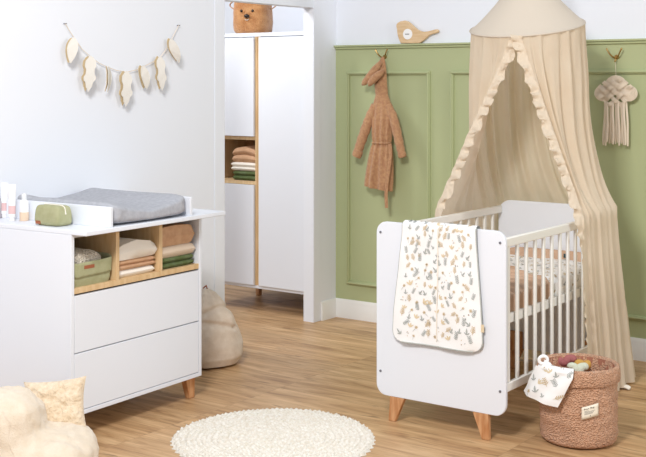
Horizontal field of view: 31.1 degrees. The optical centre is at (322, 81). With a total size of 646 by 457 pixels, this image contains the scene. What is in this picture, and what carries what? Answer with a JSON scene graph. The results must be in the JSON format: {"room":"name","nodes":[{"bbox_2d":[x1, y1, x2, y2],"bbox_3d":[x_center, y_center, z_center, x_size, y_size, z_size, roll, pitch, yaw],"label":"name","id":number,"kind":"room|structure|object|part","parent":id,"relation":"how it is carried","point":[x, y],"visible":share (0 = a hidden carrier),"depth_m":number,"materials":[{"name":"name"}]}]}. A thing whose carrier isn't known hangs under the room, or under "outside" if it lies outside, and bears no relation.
{"room":"children's room","nodes":[
{"label":"children's room","id":0,"kind":"room"},
{"bbox_2d":[0,0,336,322],"bbox_3d":[-2.016,0.150,4.587,0.077,2.700,7.080,0,0,36],"label":"wall","id":1,"kind":"structure","parent":0,"point":[59,138],"depth_m":5.96,"materials":[{"name":"white paint"}]},
{"bbox_2d":[63,23,180,106],"bbox_3d":[-0.991,-0.090,5.879,0.075,0.432,0.814,0,0,36],"label":"leaf garland","id":2,"kind":"object","parent":1,"relation":"attached to","point":[88,77],"visible":1,"depth_m":5.85,"materials":[{"name":"beige fabric"}]},
{"bbox_2d":[214,0,320,321],"bbox_3d":[-0.309,0.150,6.882,0.004,2.700,1.010,0,0,36],"label":"trim","id":3,"kind":"structure","parent":1,"relation":"attached to","point":[219,5],"depth_m":6.54,"materials":[{"name":"white paint"}]},
{"bbox_2d":[321,298,335,320],"bbox_3d":[0.040,1.441,7.356,0.016,0.119,0.167,0,0,36],"label":"baseboard","id":4,"kind":"structure","parent":1,"relation":"attached to","point":[328,307],"depth_m":7.33,"materials":[{"name":"white paint"}]},
{"bbox_2d":[225,1,303,33],"bbox_3d":[-0.540,0.150,8.615,2.243,2.700,0.100,0,0,36],"label":"wall","id":5,"kind":"structure","parent":0,"point":[285,19],"depth_m":8.38,"materials":[{"name":"white paint"}]},
{"bbox_2d":[84,284,645,456],"bbox_3d":[0.046,1.525,3.481,10.000,0.050,8.700,0,0,36],"label":"floor","id":6,"kind":"structure","parent":0,"point":[288,361],"depth_m":5.45,"materials":[{"name":"brown wood"}]},
{"bbox_2d":[0,386,98,456],"bbox_3d":[-1.146,1.322,4.303,0.620,0.382,0.458,0,0,-3],"label":"chair","id":7,"kind":"object","parent":6,"relation":"on","point":[26,430],"visible":0.97,"depth_m":4.20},
{"bbox_2d":[24,376,85,426],"bbox_3d":[-1.033,1.245,4.469,0.260,0.206,0.134,0,0,-1],"label":"cushion","id":8,"kind":"object","parent":7,"relation":"on","point":[63,399],"visible":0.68,"depth_m":4.44,"materials":[{"name":"beige fabric"}]},
{"bbox_2d":[0,208,224,413],"bbox_3d":[-0.993,1.057,5.322,0.660,0.886,0.920,0,0,34],"label":"dresser","id":9,"kind":"object","parent":6,"relation":"on","point":[132,336],"visible":0.69,"depth_m":5.01,"materials":[{"name":"white paint"}]},
{"bbox_2d":[1,183,7,217],"bbox_3d":[-1.442,0.534,5.252,0.031,0.158,0.031,0,0,-32],"label":"tube","id":10,"kind":"object","parent":9,"relation":"on","point":[4,186],"visible":0.94,"depth_m":5.24,"materials":[{"name":"white plastic"}]},
{"bbox_2d":[8,184,15,220],"bbox_3d":[-1.373,0.532,5.120,0.031,0.162,0.031,0,0,-32],"label":"tube","id":11,"kind":"object","parent":9,"relation":"on","point":[11,187],"visible":1,"depth_m":5.11,"materials":[{"name":"white plastic"}]},
{"bbox_2d":[19,193,28,220],"bbox_3d":[-1.324,0.553,5.138,0.041,0.120,0.041,0,0,36],"label":"lotion bottle","id":12,"kind":"object","parent":9,"relation":"on","point":[24,203],"visible":1,"depth_m":5.12,"materials":[{"name":"beige plastic"}]},
{"bbox_2d":[35,203,71,225],"bbox_3d":[-1.157,0.569,4.979,0.159,0.089,0.094,0,0,36],"label":"pouch","id":13,"kind":"object","parent":9,"relation":"on","point":[47,214],"visible":1,"depth_m":4.94,"materials":[{"name":"green fabric"}]},
{"bbox_2d":[74,252,111,286],"bbox_3d":[-1.076,0.802,4.997,0.251,0.116,0.248,0,0,34],"label":"fabric basket","id":14,"kind":"object","parent":9,"relation":"on","point":[95,271],"visible":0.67,"depth_m":4.93,"materials":[{"name":"green fabric"}]},
{"bbox_2d":[74,247,100,263],"bbox_3d":[-1.077,0.772,4.998,0.207,0.102,0.212,0,0,36],"label":"knitted blanket","id":15,"kind":"object","parent":14,"relation":"in","point":[81,255],"visible":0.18,"depth_m":4.95,"materials":[{"name":"beige fabric"}]},
{"bbox_2d":[7,196,191,227],"bbox_3d":[-1.015,0.571,5.285,0.643,0.086,0.534,0,0,34],"label":"tray","id":16,"kind":"object","parent":9,"relation":"on","point":[89,215],"visible":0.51,"depth_m":4.98,"materials":[{"name":"white paint"}]},
{"bbox_2d":[18,188,184,223],"bbox_3d":[-1.007,0.560,5.280,0.645,0.103,0.518,0,0,36],"label":"mat","id":17,"kind":"object","parent":9,"relation":"on","point":[128,206],"visible":0.71,"depth_m":5.23,"materials":[{"name":"grey fabric"}]},
{"bbox_2d":[0,208,224,235],"bbox_3d":[-0.993,0.624,5.322,0.660,0.020,0.920,0,0,34],"label":"countertop","id":18,"kind":"structure","parent":9,"relation":"on","point":[72,229],"depth_m":5.00,"materials":[{"name":"white paint"}]},
{"bbox_2d":[119,265,153,277],"bbox_3d":[-0.938,0.843,5.232,0.268,0.033,0.249,0,0,36],"label":"folded cloth","id":19,"kind":"object","parent":9,"relation":"on","point":[148,268],"visible":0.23,"depth_m":5.17,"materials":[{"name":"white fabric"}]},
{"bbox_2d":[119,255,154,270],"bbox_3d":[-0.937,0.805,5.231,0.273,0.043,0.259,0,0,36],"label":"folded cloth","id":20,"kind":"object","parent":19,"relation":"on","point":[146,260],"visible":0.29,"depth_m":5.17,"materials":[{"name":"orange fabric"}]},
{"bbox_2d":[119,237,156,260],"bbox_3d":[-0.933,0.742,5.232,0.277,0.085,0.263,0,0,36],"label":"folded cloth","id":21,"kind":"object","parent":20,"relation":"on","point":[129,248],"visible":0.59,"depth_m":5.16,"materials":[{"name":"white fabric"}]},
{"bbox_3d":[-0.818,1.253,5.161,0.019,0.238,0.803,0,0,34],"label":"drawer","id":22,"kind":"part","parent":9,"relation":"part of","materials":[{"name":"white paint"}]},
{"bbox_3d":[-0.818,1.010,5.161,0.019,0.238,0.803,0,0,34],"label":"drawer","id":23,"kind":"part","parent":9,"relation":"part of","materials":[{"name":"white paint"}]},
{"bbox_2d":[162,254,193,269],"bbox_3d":[-0.784,0.833,5.459,0.275,0.053,0.247,0,0,36],"label":"folded cloth","id":24,"kind":"object","parent":9,"relation":"on","point":[180,260],"visible":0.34,"depth_m":5.39,"materials":[{"name":"green fabric"}]},
{"bbox_2d":[162,243,194,258],"bbox_3d":[-0.781,0.782,5.459,0.277,0.054,0.251,0,0,36],"label":"folded cloth","id":25,"kind":"object","parent":24,"relation":"on","point":[186,248],"visible":0.33,"depth_m":5.39,"materials":[{"name":"beige fabric"}]},
{"bbox_2d":[162,223,194,246],"bbox_3d":[-0.783,0.710,5.457,0.276,0.095,0.243,0,0,36],"label":"folded cloth","id":26,"kind":"object","parent":25,"relation":"on","point":[173,233],"visible":0.52,"depth_m":5.39,"materials":[{"name":"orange fabric"}]},
{"bbox_3d":[-0.641,1.446,5.500,0.040,0.107,0.067,0,0,34],"label":"leg","id":27,"kind":"part","parent":9,"relation":"part of","materials":[{"name":"brown wood"}]},
{"bbox_2d":[201,285,242,368],"bbox_3d":[-0.604,1.293,6.183,0.338,0.414,0.368,0,0,36],"label":"beanbag","id":28,"kind":"object","parent":6,"relation":"on","point":[221,338],"visible":0.7,"depth_m":6.08,"materials":[{"name":"beige fabric"}]},
{"bbox_2d":[225,31,303,299],"bbox_3d":[-0.270,0.589,7.780,0.798,1.822,0.538,0,0,36],"label":"wardrobe","id":29,"kind":"object","parent":6,"relation":"on","point":[264,72],"visible":0.46,"depth_m":7.51,"materials":[{"name":"white paint"}]},
{"bbox_3d":[-0.445,0.516,7.904,0.365,0.315,0.501,0,0,36],"label":"niche frame","id":30,"kind":"part","parent":29,"relation":"part of","materials":[{"name":"brown wood"}]},
{"bbox_3d":[-0.598,1.002,7.695,0.365,0.653,0.017,0,0,36],"label":"door","id":31,"kind":"part","parent":29,"relation":"part of","materials":[{"name":"white paint"}]},
{"bbox_3d":[-0.598,0.032,7.695,0.365,0.648,0.017,0,0,36],"label":"door","id":32,"kind":"part","parent":29,"relation":"part of","materials":[{"name":"white paint"}]},
{"bbox_2d":[233,170,254,180],"bbox_3d":[-0.446,0.618,7.779,0.196,0.066,0.268,0,0,36],"label":"folded cloth","id":33,"kind":"object","parent":29,"relation":"in","point":[238,175],"visible":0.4,"depth_m":7.68,"materials":[{"name":"green fabric"}]},
{"bbox_2d":[232,162,254,170],"bbox_3d":[-0.452,0.559,7.783,0.211,0.058,0.268,0,0,36],"label":"folded cloth","id":34,"kind":"object","parent":33,"relation":"on","point":[242,166],"visible":0.53,"depth_m":7.68,"materials":[{"name":"white fabric"}]},
{"bbox_2d":[232,145,254,162],"bbox_3d":[-0.448,0.477,7.780,0.201,0.110,0.270,0,0,36],"label":"folded cloth","id":35,"kind":"object","parent":34,"relation":"on","point":[246,153],"visible":0.52,"depth_m":7.68,"materials":[{"name":"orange fabric"}]},
{"bbox_2d":[229,2,275,32],"bbox_3d":[-0.470,-0.452,7.800,0.274,0.258,0.268,0,0,-23],"label":"basket","id":36,"kind":"object","parent":29,"relation":"on","point":[247,18],"visible":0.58,"depth_m":7.70,"materials":[{"name":"fur"}]},
{"bbox_3d":[-0.449,1.425,8.166,0.055,0.150,0.040,0,0,36],"label":"leg","id":37,"kind":"part","parent":29,"relation":"part of","materials":[{"name":"brown wood"}]},
{"bbox_3d":[-0.257,0.518,7.449,0.390,1.620,0.017,0,0,36],"label":"door","id":38,"kind":"part","parent":29,"relation":"part of","materials":[{"name":"white paint"}]},
{"bbox_2d":[170,408,375,456],"bbox_3d":[-0.200,1.490,4.867,0.862,0.017,0.861,0,0,-38],"label":"round rug","id":39,"kind":"object","parent":6,"relation":"on","point":[272,432],"visible":1,"depth_m":4.88,"materials":[{"name":"white carpet"}]},
{"bbox_2d":[377,200,587,440],"bbox_3d":[0.847,1.060,5.474,0.638,0.880,1.201,0,0,36],"label":"cot","id":40,"kind":"object","parent":6,"relation":"on","point":[479,382],"visible":0.63,"depth_m":5.06,"materials":[{"name":"white paint"}]},
{"bbox_3d":[0.336,1.400,5.134,0.082,0.200,0.044,0,0,36],"label":"leg","id":41,"kind":"part","parent":40,"relation":"part of","materials":[{"name":"brown wood"}]},
{"bbox_2d":[392,220,483,352],"bbox_3d":[0.502,0.871,4.989,0.448,0.534,0.064,0,0,36],"label":"blanket","id":42,"kind":"object","parent":40,"relation":"hanging from","point":[437,301],"visible":1,"depth_m":4.97,"materials":[{"name":"white fabric"}]},
{"bbox_3d":[0.503,1.005,4.997,0.638,0.770,0.018,0,0,36],"label":"panel","id":43,"kind":"part","parent":40,"relation":"part of","materials":[{"name":"white paint"}]},
{"bbox_3d":[0.599,0.669,5.651,0.020,0.038,1.157,0,0,36],"label":"rail","id":44,"kind":"part","parent":40,"relation":"part of","materials":[{"name":"white paint"}]},
{"bbox_3d":[0.674,1.400,4.889,0.078,0.200,0.044,0,0,36],"label":"leg","id":45,"kind":"part","parent":40,"relation":"part of","materials":[{"name":"brown wood"}]},
{"bbox_3d":[1.007,1.400,6.064,0.082,0.200,0.046,0,0,36],"label":"leg","id":46,"kind":"part","parent":40,"relation":"part of","materials":[{"name":"brown wood"}]},
{"bbox_3d":[1.094,0.669,5.295,0.020,0.038,1.157,0,0,36],"label":"rail","id":47,"kind":"part","parent":40,"relation":"part of","materials":[{"name":"white paint"}]},
{"bbox_3d":[1.190,1.005,5.949,0.638,0.770,0.018,0,0,36],"label":"panel","id":48,"kind":"part","parent":40,"relation":"part of","materials":[{"name":"white paint"}]},
{"bbox_3d":[0.846,0.996,5.473,0.588,0.040,1.153,0,0,36],"label":"mattress","id":49,"kind":"part","parent":40,"relation":"part of","materials":[{"name":"white fabric"}]},
{"bbox_3d":[1.094,1.273,5.295,0.020,0.038,1.157,0,0,36],"label":"rail","id":50,"kind":"part","parent":40,"relation":"part of","materials":[{"name":"white paint"}]},
{"bbox_2d":[556,279,580,294],"bbox_3d":[0.845,0.968,5.474,0.542,0.050,1.133,0,0,36],"label":"mattress","id":51,"kind":"object","parent":40,"relation":"on","point":[579,281],"visible":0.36,"depth_m":5.41,"materials":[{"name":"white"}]},
{"bbox_2d":[510,266,549,311],"bbox_3d":[0.801,0.938,5.391,0.549,0.104,0.942,0,0,36],"label":"quilt","id":52,"kind":"object","parent":51,"relation":"on","point":[512,268],"visible":0.19,"depth_m":5.15,"materials":[{"name":"beige fabric"}]},
{"bbox_2d":[510,254,580,297],"bbox_3d":[0.963,0.939,5.617,0.535,0.100,0.704,0,0,36],"label":"duvet","id":53,"kind":"object","parent":51,"relation":"on","point":[512,257],"visible":0.36,"depth_m":5.60,"materials":[{"name":"white fabric"}]},
{"bbox_2d":[510,247,580,261],"bbox_3d":[1.168,0.915,5.922,0.532,0.120,0.040,0,0,36],"label":"bolster","id":54,"kind":"object","parent":51,"relation":"on","point":[512,249],"visible":0.14,"depth_m":5.92,"materials":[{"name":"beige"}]},
{"bbox_2d":[537,353,620,448],"bbox_3d":[1.070,1.335,4.863,0.346,0.323,0.347,0,0,36],"label":"storage basket","id":55,"kind":"object","parent":6,"relation":"on","point":[586,417],"visible":0.83,"depth_m":4.72,"materials":[{"name":"fabric"}]},
{"bbox_2d":[524,354,574,406],"bbox_3d":[0.927,1.224,4.783,0.252,0.193,0.108,0,0,36],"label":"cloth","id":56,"kind":"object","parent":55,"relation":"hanging from","point":[548,384],"visible":1,"depth_m":4.74,"materials":[{"name":"white fabric"}]},
{"bbox_2d":[554,353,576,365],"bbox_3d":[1.039,1.202,5.015,0.114,0.053,0.044,0,0,15],"label":"toy","id":57,"kind":"object","parent":55,"relation":"in","point":[569,358],"visible":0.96,"depth_m":5.00,"materials":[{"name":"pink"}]},
{"bbox_2d":[567,362,588,370],"bbox_3d":[1.091,1.226,4.965,0.092,0.052,0.044,0,0,-6],"label":"toy","id":58,"kind":"object","parent":55,"relation":"in","point":[584,366],"visible":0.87,"depth_m":4.95,"materials":[{"name":"white"}]},
{"bbox_2d":[574,359,590,370],"bbox_3d":[1.127,1.218,4.995,0.101,0.053,0.044,0,0,-23],"label":"toy","id":59,"kind":"object","parent":55,"relation":"in","point":[577,361],"visible":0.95,"depth_m":4.98,"materials":[{"name":"brown"}]},
{"bbox_2d":[337,0,645,44],"bbox_3d":[2.307,0.150,5.895,5.557,2.700,0.100,0,0,36],"label":"wall","id":60,"kind":"structure","parent":0,"point":[359,22],"depth_m":6.97,"materials":[{"name":"white paint"}]},
{"bbox_2d":[375,49,387,58],"bbox_3d":[0.371,-0.166,7.190,0.095,0.078,0.047,0,0,36],"label":"coat hook","id":61,"kind":"object","parent":60,"relation":"attached to","point":[384,56],"visible":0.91,"depth_m":7.19,"materials":[{"name":"gold metal"}]},
{"bbox_2d":[352,57,405,207],"bbox_3d":[0.343,0.306,7.119,0.386,0.919,0.111,0,0,36],"label":"robe","id":62,"kind":"object","parent":61,"relation":"hanging from","point":[381,118],"visible":1,"depth_m":7.10,"materials":[{"name":"brown fabric"}]},
{"bbox_3d":[0.349,0.375,7.111,0.142,0.012,0.040,0,0,36],"label":"waist cord","id":63,"kind":"part","parent":62,"relation":"part of","materials":[{"name":"brown fabric"}]},
{"bbox_2d":[346,71,430,287],"bbox_3d":[0.397,0.608,7.188,0.612,1.349,0.026,0,0,36],"label":"trim","id":64,"kind":"structure","parent":60,"relation":"attached to","point":[348,73],"depth_m":7.28,"materials":[{"name":"green paint"}]},
{"bbox_2d":[450,71,468,175],"bbox_3d":[1.007,0.608,6.747,0.612,1.349,0.026,0,0,36],"label":"trim","id":65,"kind":"structure","parent":60,"relation":"attached to","point":[452,73],"depth_m":6.91,"materials":[{"name":"green paint"}]},
{"bbox_2d":[334,38,645,49],"bbox_3d":[2.299,-0.221,5.818,5.480,0.026,0.034,0,0,36],"label":"trim","id":66,"kind":"structure","parent":60,"relation":"attached to","point":[638,40],"depth_m":6.98,"materials":[{"name":"green paint"}]},
{"bbox_2d":[396,21,438,42],"bbox_3d":[0.575,-0.305,7.054,0.296,0.142,0.026,0,0,36],"label":"bird figurine","id":67,"kind":"object","parent":66,"relation":"on","point":[407,32],"visible":1,"depth_m":7.07,"materials":[{"name":"brown wood"}]},
{"bbox_2d":[336,43,645,338],"bbox_3d":[2.306,0.589,5.828,5.480,1.622,0.008,0,0,36],"label":"panelling","id":68,"kind":"structure","parent":60,"relation":"attached to","point":[623,167],"depth_m":7.05,"materials":[{"name":"green paint"}]},
{"bbox_2d":[336,298,645,361],"bbox_3d":[2.299,1.441,5.819,5.480,0.119,0.016,0,0,36],"label":"baseboard","id":69,"kind":"structure","parent":60,"relation":"attached to","point":[345,308],"depth_m":7.28,"materials":[{"name":"white paint"}]},
{"bbox_2d":[606,48,622,61],"bbox_3d":[1.591,-0.147,6.311,0.095,0.078,0.047,0,0,36],"label":"coat hook","id":70,"kind":"object","parent":60,"relation":"attached to","point":[615,57],"visible":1,"depth_m":6.31,"materials":[{"name":"gold metal"}]},
{"bbox_2d":[594,62,637,145],"bbox_3d":[1.586,0.115,6.285,0.245,0.462,0.037,0,0,36],"label":"wall hanging","id":71,"kind":"object","parent":70,"relation":"hanging from","point":[612,86],"visible":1,"depth_m":6.27,"materials":[{"name":"beige fabric"}]},
{"bbox_2d":[588,70,645,320],"bbox_3d":[1.618,0.608,6.306,0.612,1.349,0.026,0,0,36],"label":"trim","id":72,"kind":"structure","parent":60,"relation":"attached to","point":[635,317],"depth_m":6.28,"materials":[{"name":"green paint"}]},
{"bbox_2d":[435,0,635,390],"bbox_3d":[1.068,0.147,5.784,0.855,2.694,0.894,0,0,36],"label":"canopy","id":73,"kind":"object","parent":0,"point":[530,137],"visible":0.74,"depth_m":5.64,"materials":[{"name":"beige fabric"}]}
]}

